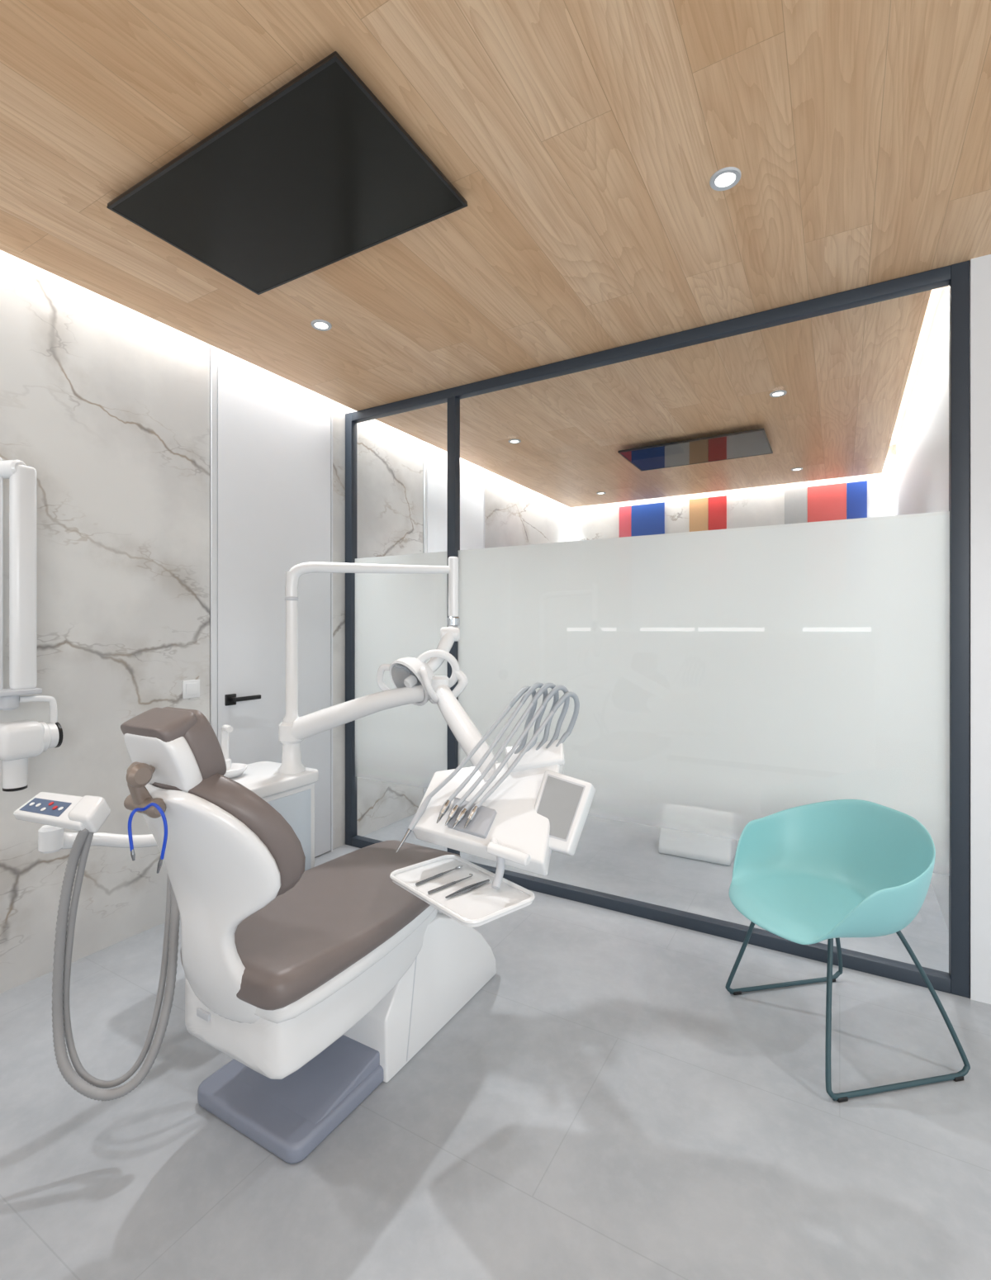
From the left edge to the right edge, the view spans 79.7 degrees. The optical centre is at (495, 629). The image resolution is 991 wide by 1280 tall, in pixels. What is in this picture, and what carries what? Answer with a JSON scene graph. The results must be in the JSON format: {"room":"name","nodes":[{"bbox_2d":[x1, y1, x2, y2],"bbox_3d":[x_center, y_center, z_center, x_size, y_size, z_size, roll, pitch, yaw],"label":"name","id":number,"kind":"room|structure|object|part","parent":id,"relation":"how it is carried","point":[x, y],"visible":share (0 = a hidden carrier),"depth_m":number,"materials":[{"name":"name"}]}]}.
{"room":"dental clinic","nodes":[
{"label":"dental clinic","id":0,"kind":"room"},
{"bbox_2d":[0,250,565,993],"bbox_3d":[-1.531,-0.120,2.563,0.120,2.800,8.900,0,0,30],"label":"wall","id":1,"kind":"structure","parent":0,"point":[108,401],"depth_m":2.42,"materials":[{"name":"stone"}]},
{"bbox_2d":[0,456,63,791],"bbox_3d":[-1.694,-0.022,1.935,0.461,1.115,0.164,0,0,-34],"label":"machine","id":2,"kind":"object","parent":1,"relation":"attached to","point":[21,740],"visible":1,"depth_m":1.97,"materials":[{"name":"white plastic"}]},
{"bbox_3d":[-1.713,-0.160,1.952,0.147,0.840,0.074,0,0,-33],"label":"arm","id":3,"kind":"part","parent":2,"relation":"part of","materials":[{"name":"white plastic"}]},
{"bbox_3d":[-1.628,-0.180,2.000,0.141,0.770,0.083,0,0,11],"label":"folded arm","id":4,"kind":"part","parent":2,"relation":"part of","materials":[{"name":"white plastic"}]},
{"bbox_2d":[182,679,199,698],"bbox_3d":[-1.380,0.271,2.697,0.008,0.082,0.082,0,0,30],"label":"light switch","id":5,"kind":"object","parent":1,"relation":"attached to","point":[191,688],"visible":1,"depth_m":2.69,"materials":[{"name":"white plastic"}]},
{"bbox_2d":[209,344,332,857],"bbox_3d":[-1.114,-0.050,3.093,0.070,2.660,0.765,0,0,30],"label":"door","id":6,"kind":"structure","parent":1,"relation":"in","point":[271,435],"depth_m":3.02,"materials":[{"name":"white paint"}]},
{"bbox_3d":[-1.273,0.339,2.853,0.012,0.053,0.056,0,0,30],"label":"handle","id":7,"kind":"part","parent":6,"relation":"part of","materials":[{"name":"black plastic"}]},
{"bbox_3d":[-1.219,0.335,2.893,0.050,0.020,0.147,0,0,30],"label":"lever","id":8,"kind":"part","parent":6,"relation":"part of","materials":[{"name":"black plastic"}]},
{"bbox_2d":[423,441,484,795],"bbox_3d":[-0.299,-0.050,4.554,0.014,2.660,0.820,0,0,30],"label":"door","id":9,"kind":"structure","parent":1,"relation":"in","point":[435,459],"depth_m":4.42,"materials":[{"name":"white paint"}]},
{"bbox_2d":[0,801,990,1279],"bbox_3d":[0.994,1.330,1.216,5.900,0.100,9.100,0,0,30],"label":"floor","id":10,"kind":"structure","parent":0,"point":[604,1106],"depth_m":1.52,"materials":[{"name":"grey concrete"}]},
{"bbox_2d":[220,571,318,871],"bbox_3d":[-0.889,0.532,2.174,0.330,1.495,0.370,0,0,30],"label":"dental cuspidor unit","id":11,"kind":"object","parent":10,"relation":"on","point":[287,786],"visible":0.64,"depth_m":2.19,"materials":[{"name":"white plastic"}]},
{"bbox_2d":[13,791,180,1101],"bbox_3d":[-0.944,0.770,1.680,0.385,0.714,0.595,0,0,30],"label":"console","id":12,"kind":"object","parent":11,"relation":"attached to","point":[86,814],"visible":0.94,"depth_m":1.46,"materials":[{"name":"white plastic"}]},
{"bbox_3d":[-1.123,0.446,1.487,0.149,0.023,0.041,0,0,21],"label":"label plate","id":13,"kind":"part","parent":12,"relation":"part of","materials":[{"name":"blue plastic"}]},
{"bbox_3d":[-1.032,0.600,1.767,0.072,0.154,0.536,0,0,40],"label":"arm","id":14,"kind":"part","parent":12,"relation":"part of","materials":[{"name":"white plastic"}]},
{"bbox_2d":[220,724,232,770],"bbox_3d":[-0.990,0.445,2.189,0.074,0.189,0.043,0,0,39],"label":"faucet","id":15,"kind":"object","parent":11,"relation":"on","point":[225,729],"depth_m":2.19,"materials":[{"name":"white plastic"}]},
{"bbox_2d":[223,763,247,778],"bbox_3d":[-0.974,0.517,2.148,0.144,0.035,0.144,0,0,30],"label":"bowl","id":16,"kind":"object","parent":11,"relation":"on","point":[234,770],"depth_m":2.15,"materials":[{"name":"white ceramic"}]},
{"bbox_3d":[-0.889,0.553,2.174,0.330,0.043,0.370,0,0,30],"label":"panel","id":17,"kind":"part","parent":11,"relation":"part of","materials":[{"name":"white plastic"}]},
{"bbox_3d":[-0.755,0.897,2.102,0.006,0.605,0.260,0,0,30],"label":"door panel","id":18,"kind":"part","parent":11,"relation":"part of","materials":[{"name":"white plastic"}]},
{"bbox_3d":[-0.765,0.160,2.229,0.100,0.750,0.100,0,0,30],"label":"post","id":19,"kind":"part","parent":11,"relation":"part of","materials":[{"name":"white plastic"}]},
{"bbox_2d":[278,675,596,927],"bbox_3d":[-0.236,0.422,1.949,0.522,0.528,1.209,0,0,-41],"label":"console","id":20,"kind":"object","parent":11,"relation":"attached to","point":[538,810],"visible":0.88,"depth_m":1.64,"materials":[{"name":"white plastic"}]},
{"bbox_3d":[-0.504,0.307,2.161,0.632,0.236,0.092,0,0,15],"label":"support arm","id":21,"kind":"part","parent":20,"relation":"part of","materials":[{"name":"white plastic"}]},
{"bbox_2d":[284,556,468,706],"bbox_3d":[-0.441,0.000,2.120,0.685,0.551,0.299,0,0,-3],"label":"lamp","id":22,"kind":"object","parent":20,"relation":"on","point":[409,672],"visible":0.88,"depth_m":2.21,"materials":[{"name":"white plastic"}]},
{"bbox_3d":[-0.474,-0.187,2.240,0.629,0.134,0.045,0,0,-2],"label":"swing arm","id":23,"kind":"part","parent":22,"relation":"part of","materials":[{"name":"white plastic"}]},
{"bbox_3d":[-0.391,0.190,2.194,0.081,0.126,0.082,0,0,30],"label":"handle","id":24,"kind":"part","parent":22,"relation":"part of","materials":[{"name":"white plastic"}]},
{"bbox_3d":[-0.302,0.186,2.116,0.040,0.049,0.048,0,0,45],"label":"bulb","id":25,"kind":"part","parent":22,"relation":"part of","materials":[{"name":"white plastic"}]},
{"bbox_3d":[-0.225,0.190,2.033,0.067,0.126,0.098,0,0,30],"label":"handle","id":26,"kind":"part","parent":22,"relation":"part of","materials":[{"name":"white plastic"}]},
{"bbox_3d":[-0.196,0.164,2.120,0.195,0.185,0.069,0,0,0],"label":"ring handle","id":27,"kind":"part","parent":22,"relation":"part of","materials":[{"name":"white plastic"}]},
{"bbox_2d":[415,865,462,886],"bbox_3d":[-0.150,0.672,1.625,0.021,0.009,0.167,0,0,40],"label":"mirror","id":28,"kind":"object","parent":20,"relation":"on","point":[458,866],"visible":1,"depth_m":1.61,"materials":[{"name":"metal"}]},
{"bbox_3d":[-0.177,0.673,1.600,0.008,0.007,0.094,0,0,43],"label":"handle","id":29,"kind":"part","parent":28,"relation":"part of","materials":[{"name":"metal"}]},
{"bbox_2d":[427,873,473,894],"bbox_3d":[-0.116,0.673,1.572,0.016,0.007,0.156,0,0,42],"label":"probe","id":30,"kind":"object","parent":20,"relation":"on","point":[433,890],"visible":1,"depth_m":1.55,"materials":[{"name":"metal"}]},
{"bbox_3d":[-0.139,0.673,1.547,0.088,0.007,0.008,0,0,-44],"label":"handle","id":31,"kind":"part","parent":30,"relation":"part of","materials":[{"name":"metal"}]},
{"bbox_2d":[396,705,511,852],"bbox_3d":[-0.111,0.405,1.704,0.358,0.410,0.057,0,0,-19],"label":"dental handpiece","id":32,"kind":"object","parent":20,"relation":"attached to","point":[423,807],"visible":1,"depth_m":1.70,"materials":[{"name":"metal"}]},
{"bbox_2d":[389,854,535,927],"bbox_3d":[-0.095,0.677,1.563,0.227,0.018,0.377,0,0,-41],"label":"tray","id":33,"kind":"object","parent":20,"relation":"on","point":[490,901],"depth_m":1.53,"materials":[{"name":"white plastic"}]},
{"bbox_3d":[-0.098,0.330,1.922,0.077,0.297,0.441,0,0,-28],"label":"spring arm","id":34,"kind":"part","parent":20,"relation":"part of","materials":[{"name":"white plastic"}]},
{"bbox_2d":[445,879,489,898],"bbox_3d":[-0.071,0.673,1.540,0.020,0.008,0.149,0,0,44],"label":"tweezers","id":35,"kind":"object","parent":20,"relation":"on","point":[469,888],"visible":1,"depth_m":1.54,"materials":[{"name":"metal"}]},
{"bbox_2d":[436,701,522,823],"bbox_3d":[-0.038,0.360,1.691,0.286,0.339,0.034,0,0,-25],"label":"dental handpiece","id":36,"kind":"object","parent":20,"relation":"in","point":[446,805],"visible":1,"depth_m":1.68,"materials":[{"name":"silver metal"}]},
{"bbox_2d":[445,701,533,825],"bbox_3d":[-0.009,0.361,1.681,0.298,0.342,0.026,0,0,-27],"label":"dental handpiece","id":37,"kind":"object","parent":20,"relation":"attached to","point":[454,810],"visible":1,"depth_m":1.67,"materials":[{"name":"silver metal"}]},
{"bbox_3d":[0.008,0.624,1.546,0.027,0.098,0.052,0,0,30],"label":"tray stem","id":38,"kind":"part","parent":20,"relation":"part of","materials":[{"name":"grey plastic"}]},
{"bbox_2d":[452,704,544,829],"bbox_3d":[0.018,0.367,1.673,0.314,0.339,0.022,0,0,-28],"label":"dental handpiece","id":39,"kind":"object","parent":20,"relation":"in","point":[462,814],"visible":1,"depth_m":1.66,"materials":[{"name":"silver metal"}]},
{"bbox_2d":[464,710,554,829],"bbox_3d":[0.047,0.375,1.671,0.315,0.317,0.028,0,0,-30],"label":"dental handpiece","id":40,"kind":"object","parent":20,"relation":"in","point":[474,810],"visible":1,"depth_m":1.66,"materials":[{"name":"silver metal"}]},
{"bbox_3d":[0.080,0.272,1.763,0.101,0.209,0.040,0,0,-38],"label":"whip arm","id":41,"kind":"part","parent":20,"relation":"part of"},
{"bbox_3d":[0.113,0.265,1.761,0.101,0.213,0.039,0,0,-41],"label":"whip arm","id":42,"kind":"part","parent":20,"relation":"part of"},
{"bbox_3d":[0.115,0.375,1.755,0.179,0.096,0.083,0,0,6],"label":"hose rail","id":43,"kind":"part","parent":20,"relation":"part of","materials":[{"name":"white plastic"}]},
{"bbox_3d":[0.145,0.262,1.760,0.102,0.208,0.039,0,0,-44],"label":"whip arm","id":44,"kind":"part","parent":20,"relation":"part of"},
{"bbox_3d":[0.177,0.263,1.759,0.039,0.195,0.103,0,0,45],"label":"whip arm","id":45,"kind":"part","parent":20,"relation":"part of"},
{"bbox_3d":[0.207,0.270,1.759,0.104,0.170,0.039,0,0,-45],"label":"whip arm","id":46,"kind":"part","parent":20,"relation":"part of"},
{"bbox_2d":[120,706,496,1163],"bbox_3d":[-0.459,0.729,1.759,0.512,1.103,1.258,0,0,30],"label":"dental chair","id":47,"kind":"object","parent":10,"relation":"on","point":[320,983],"visible":0.95,"depth_m":1.44,"materials":[{"name":"plastic"}]},
{"bbox_3d":[-0.737,0.302,1.229,0.024,0.050,0.050,0,0,30],"label":"knob","id":48,"kind":"part","parent":47,"relation":"part of","materials":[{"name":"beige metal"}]},
{"bbox_2d":[128,802,167,873],"bbox_3d":[-0.687,0.413,1.168,0.080,0.131,0.048,0,0,30],"label":"chain","id":49,"kind":"object","parent":47,"relation":"hanging from","point":[158,807],"visible":1,"depth_m":1.16,"materials":[{"name":"plastic"}]},
{"bbox_3d":[-0.706,0.372,1.236,0.024,0.040,0.040,0,0,30],"label":"knob","id":50,"kind":"part","parent":47,"relation":"part of","materials":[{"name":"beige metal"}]},
{"bbox_2d":[161,706,226,778],"bbox_3d":[-0.705,0.268,1.336,0.201,0.182,0.123,0,0,30],"label":"cushion","id":51,"kind":"object","parent":47,"relation":"on","point":[196,751],"depth_m":1.27,"materials":[{"name":"beige leather"}]},
{"bbox_2d":[196,1007,210,1021],"bbox_3d":[-0.709,0.936,1.443,0.045,0.017,0.008,0,0,30],"label":"vent","id":52,"kind":"object","parent":47,"relation":"attached to","point":[203,1014],"depth_m":1.44,"materials":[{"name":"grey plastic"}]},
{"bbox_3d":[-0.683,0.629,1.350,0.426,0.574,0.203,0,0,30],"label":"backrest","id":53,"kind":"part","parent":47,"relation":"part of","materials":[{"name":"white plastic"}]},
{"bbox_2d":[151,772,305,896],"bbox_3d":[-0.665,0.470,1.385,0.456,0.320,0.228,0,0,30],"label":"backrest cushion","id":54,"kind":"object","parent":47,"relation":"on","point":[224,840],"depth_m":1.28,"materials":[{"name":"white plastic"}]},
{"bbox_3d":[-0.501,1.230,1.752,0.400,0.100,0.580,0,0,30],"label":"plate","id":55,"kind":"part","parent":47,"relation":"part of","materials":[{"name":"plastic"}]},
{"bbox_3d":[-0.457,0.800,1.760,0.489,0.087,0.863,0,0,30],"label":"seat","id":56,"kind":"part","parent":47,"relation":"part of","materials":[{"name":"beige leather"}]},
{"bbox_2d":[658,811,736,865],"bbox_3d":[1.196,1.156,3.468,0.390,0.247,0.400,0,0,30],"label":"box","id":57,"kind":"object","parent":10,"relation":"on","point":[711,841],"visible":0.69,"depth_m":3.33,"materials":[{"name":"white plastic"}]},
{"bbox_2d":[725,799,970,1102],"bbox_3d":[1.040,0.931,1.887,0.549,0.698,0.590,0,0,-11],"label":"armchair","id":58,"kind":"object","parent":10,"relation":"on","point":[814,873],"visible":1,"depth_m":1.93,"materials":[{"name":"green plastic"}]},
{"bbox_3d":[1.045,1.077,2.069,0.468,0.403,0.127,0,0,-11],"label":"sled leg","id":59,"kind":"part","parent":58,"relation":"part of","materials":[{"name":"teal metal"}]},
{"bbox_3d":[1.117,1.077,1.708,0.468,0.403,0.127,0,0,-11],"label":"sled leg","id":60,"kind":"part","parent":58,"relation":"part of","materials":[{"name":"teal metal"}]},
{"bbox_2d":[0,0,990,507],"bbox_3d":[1.026,-1.305,1.023,5.650,0.050,8.800,0,0,30],"label":"ceiling","id":61,"kind":"structure","parent":0,"point":[583,142],"depth_m":1.77,"materials":[{"name":"brown wood"}]},
{"bbox_2d":[106,51,467,294],"bbox_3d":[-0.617,-1.264,1.758,0.930,0.029,0.531,0,0,30],"label":"television","id":62,"kind":"object","parent":61,"relation":"attached to","point":[318,173],"visible":1,"depth_m":1.68,"materials":[{"name":"black plastic"}]},
{"bbox_3d":[-0.617,-1.258,1.758,0.930,0.011,0.531,0,0,30],"label":"casing","id":63,"kind":"part","parent":62,"relation":"part of","materials":[{"name":"black plastic"}]},
{"bbox_2d":[310,319,331,331],"bbox_3d":[-0.732,-1.277,2.494,0.084,0.006,0.084,0,0,30],"label":"recessed light","id":64,"kind":"object","parent":61,"relation":"in","point":[320,324],"visible":1,"depth_m":2.49,"materials":[{"name":"grey plastic"}]},
{"bbox_2d":[508,439,521,443],"bbox_3d":[0.130,-1.277,4.036,0.084,0.006,0.084,0,0,30],"label":"recessed light","id":65,"kind":"object","parent":61,"relation":"in","point":[510,441],"visible":1,"depth_m":4.03,"materials":[{"name":"grey plastic"}]},
{"bbox_2d":[617,427,772,471],"bbox_3d":[1.397,-1.254,4.145,0.930,0.049,0.562,0,0,30],"label":"television","id":66,"kind":"object","parent":61,"relation":"attached to","point":[754,442],"visible":1,"depth_m":4.11,"materials":[{"name":"black plastic"}]},
{"bbox_3d":[1.397,-1.238,4.145,0.930,0.011,0.562,0,0,30],"label":"casing","id":67,"kind":"part","parent":66,"relation":"part of","materials":[{"name":"black plastic"}]},
{"bbox_2d":[709,166,741,190],"bbox_3d":[0.652,-1.277,1.685,0.084,0.006,0.084,0,0,30],"label":"recessed light","id":68,"kind":"object","parent":61,"relation":"in","point":[725,178],"visible":1,"depth_m":1.68,"materials":[{"name":"grey plastic"}]},
{"bbox_2d":[769,389,786,397],"bbox_3d":[1.533,-1.277,3.220,0.084,0.006,0.084,0,0,30],"label":"recessed light","id":69,"kind":"object","parent":61,"relation":"in","point":[777,393],"visible":1,"depth_m":3.21,"materials":[{"name":"grey plastic"}]},
{"bbox_2d":[791,467,802,471],"bbox_3d":[2.408,-1.277,4.742,0.084,0.006,0.084,0,0,30],"label":"recessed light","id":70,"kind":"object","parent":61,"relation":"in","point":[796,468],"visible":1,"depth_m":4.74,"materials":[{"name":"grey plastic"}]},
{"bbox_2d":[565,445,895,541],"bbox_3d":[2.059,-0.120,5.695,3.190,2.800,0.120,0,0,30],"label":"wall","id":71,"kind":"structure","parent":0,"point":[760,505],"depth_m":5.51,"materials":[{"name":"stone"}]},
{"bbox_2d":[619,506,631,537],"bbox_3d":[1.321,-0.785,6.046,0.127,0.930,0.011,0,0,30],"label":"wall panel","id":72,"kind":"object","parent":71,"relation":"attached to","point":[625,512],"visible":0.36,"depth_m":6.04,"materials":[{"name":"paint"}]},
{"bbox_2d":[631,502,664,536],"bbox_3d":[1.521,-0.785,5.930,0.332,0.930,0.011,0,0,30],"label":"wall panel","id":73,"kind":"object","parent":71,"relation":"attached to","point":[648,519],"visible":0.36,"depth_m":5.92,"materials":[{"name":"paint"}]},
{"bbox_2d":[689,497,708,531],"bbox_3d":[1.946,-0.785,5.684,0.173,0.930,0.011,0,0,30],"label":"wall panel","id":74,"kind":"object","parent":71,"relation":"attached to","point":[699,508],"visible":0.36,"depth_m":5.68,"materials":[{"name":"paint"}]},
{"bbox_2d":[708,495,726,530],"bbox_3d":[2.093,-0.785,5.599,0.163,0.930,0.011,0,0,30],"label":"wall panel","id":75,"kind":"object","parent":71,"relation":"attached to","point":[718,504],"visible":0.36,"depth_m":5.59,"materials":[{"name":"paint"}]},
{"bbox_2d":[784,487,807,524],"bbox_3d":[2.664,-0.785,5.268,0.181,0.930,0.011,0,0,30],"label":"wall panel","id":76,"kind":"object","parent":71,"relation":"attached to","point":[795,499],"visible":0.36,"depth_m":5.26,"materials":[{"name":"paint"}]},
{"bbox_2d":[807,483,846,522],"bbox_3d":[2.871,-0.785,5.148,0.295,0.930,0.011,0,0,30],"label":"wall panel","id":77,"kind":"object","parent":71,"relation":"attached to","point":[827,502],"visible":0.36,"depth_m":5.14,"materials":[{"name":"paint"}]},
{"bbox_2d":[846,480,867,519],"bbox_3d":[3.064,-0.785,5.036,0.147,0.930,0.011,0,0,30],"label":"wall panel","id":78,"kind":"object","parent":71,"relation":"attached to","point":[856,492],"visible":0.36,"depth_m":5.03,"materials":[{"name":"paint"}]},
{"bbox_2d":[896,285,948,930],"bbox_3d":[2.552,-0.120,3.485,0.120,2.800,3.210,0,0,30],"label":"wall","id":79,"kind":"structure","parent":0,"point":[922,442],"depth_m":3.00,"materials":[{"name":"white paint"}]},
{"bbox_2d":[889,287,943,445],"bbox_3d":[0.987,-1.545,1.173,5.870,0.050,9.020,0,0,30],"label":"led strip light","id":80,"kind":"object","parent":79,"relation":"attached to","point":[936,294],"depth_m":3.30,"materials":[{"name":"white paint"}]},
{"bbox_2d":[969,254,990,1004],"bbox_3d":[2.880,0.000,1.388,2.808,2.560,0.090,0,0,30],"label":"wall","id":81,"kind":"structure","parent":0,"point":[979,267],"depth_m":2.04,"materials":[{"name":"white paint"}]},
{"bbox_2d":[345,260,969,998],"bbox_3d":[0.387,0.000,2.816,2.935,2.560,0.050,0,0,30],"label":"glass partition","id":82,"kind":"structure","parent":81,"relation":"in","point":[741,675],"depth_m":2.50,"materials":[{"name":"glass"}]}
]}

